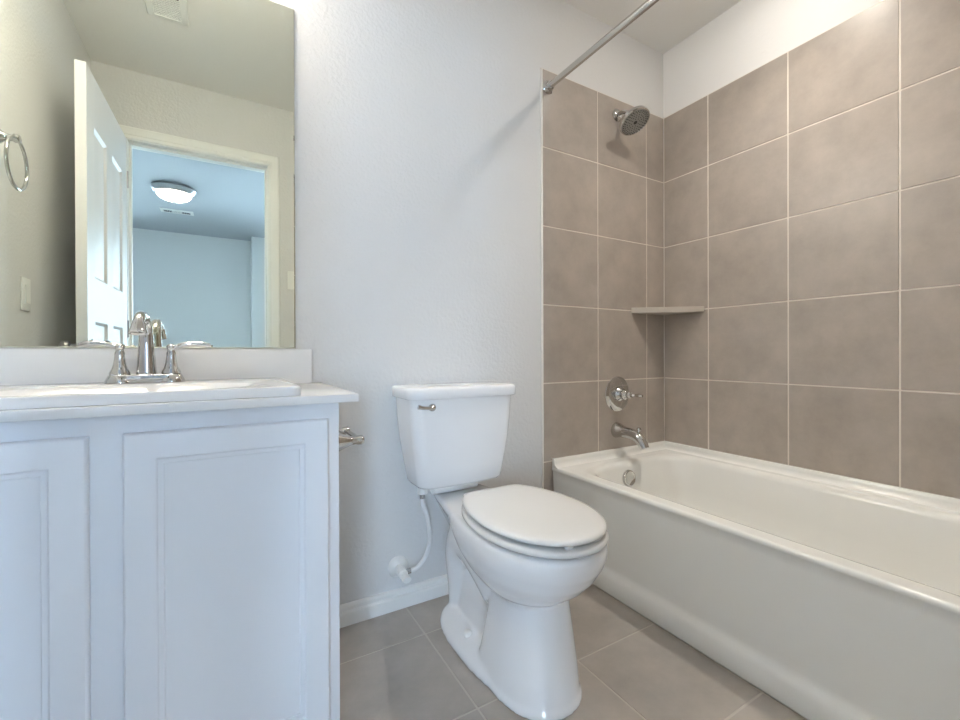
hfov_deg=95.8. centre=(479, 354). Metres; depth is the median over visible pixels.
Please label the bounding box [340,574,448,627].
baseboard
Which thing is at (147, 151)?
wall mirror
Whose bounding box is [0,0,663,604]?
wall
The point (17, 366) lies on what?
countertop
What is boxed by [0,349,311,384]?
backsplash
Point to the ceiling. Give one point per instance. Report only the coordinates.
(667, 23)
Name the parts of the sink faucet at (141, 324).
lever, handle, spout, handle, lever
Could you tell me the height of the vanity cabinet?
0.782 m
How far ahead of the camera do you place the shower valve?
2.04 m
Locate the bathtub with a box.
[552,441,959,719]
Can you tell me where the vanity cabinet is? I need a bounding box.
[0,403,339,719]
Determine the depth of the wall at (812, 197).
1.65 m
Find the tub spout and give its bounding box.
[611,422,648,449]
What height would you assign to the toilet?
0.786 m
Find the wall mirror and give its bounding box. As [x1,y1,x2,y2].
[0,0,294,347]
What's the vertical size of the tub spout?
0.107 m
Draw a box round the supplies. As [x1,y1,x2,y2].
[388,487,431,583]
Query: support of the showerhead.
attached to the wall at (417, 123)
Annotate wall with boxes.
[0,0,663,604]
[663,0,959,498]
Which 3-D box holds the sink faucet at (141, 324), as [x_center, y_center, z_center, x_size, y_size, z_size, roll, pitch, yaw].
[-0.839,-0.018,1.097,0.186,0.175,0.209,0,0,18]
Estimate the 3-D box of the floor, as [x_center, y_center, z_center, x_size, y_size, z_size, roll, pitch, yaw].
[0.269,0.919,0.884,2.572,0.060,1.673,0,0,-30]
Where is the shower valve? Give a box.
[605,377,642,410]
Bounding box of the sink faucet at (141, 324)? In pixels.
[77,311,210,383]
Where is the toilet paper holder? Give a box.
[339,426,364,451]
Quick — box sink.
[0,377,300,409]
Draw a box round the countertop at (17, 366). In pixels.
[0,349,358,422]
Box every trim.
[540,0,883,118]
[540,68,543,488]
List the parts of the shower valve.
lever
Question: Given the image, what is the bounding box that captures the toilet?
[392,381,608,719]
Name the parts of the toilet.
flush handle, tank, tank lid, bowl, seat lid, seat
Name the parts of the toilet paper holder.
post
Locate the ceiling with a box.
[562,0,740,53]
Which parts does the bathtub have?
overflow plate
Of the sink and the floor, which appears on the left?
the sink
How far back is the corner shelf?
2.09 m
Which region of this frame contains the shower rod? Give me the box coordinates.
[543,0,658,93]
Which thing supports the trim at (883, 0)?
attached to the wall at (812, 197)
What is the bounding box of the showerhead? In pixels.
[613,105,649,135]
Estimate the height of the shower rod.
0.056 m
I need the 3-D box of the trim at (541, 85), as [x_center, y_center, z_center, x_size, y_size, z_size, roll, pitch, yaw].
[0.264,-0.164,1.843,0.006,2.101,0.009,0,0,-30]
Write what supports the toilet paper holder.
attached to the vanity cabinet
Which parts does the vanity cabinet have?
door, door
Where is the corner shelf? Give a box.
[631,306,703,314]
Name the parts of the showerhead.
shower arm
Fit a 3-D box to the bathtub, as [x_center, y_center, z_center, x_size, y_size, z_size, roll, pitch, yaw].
[1.019,0.664,1.391,0.746,0.436,1.535,0,0,-30]
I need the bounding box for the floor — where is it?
[340,584,806,719]

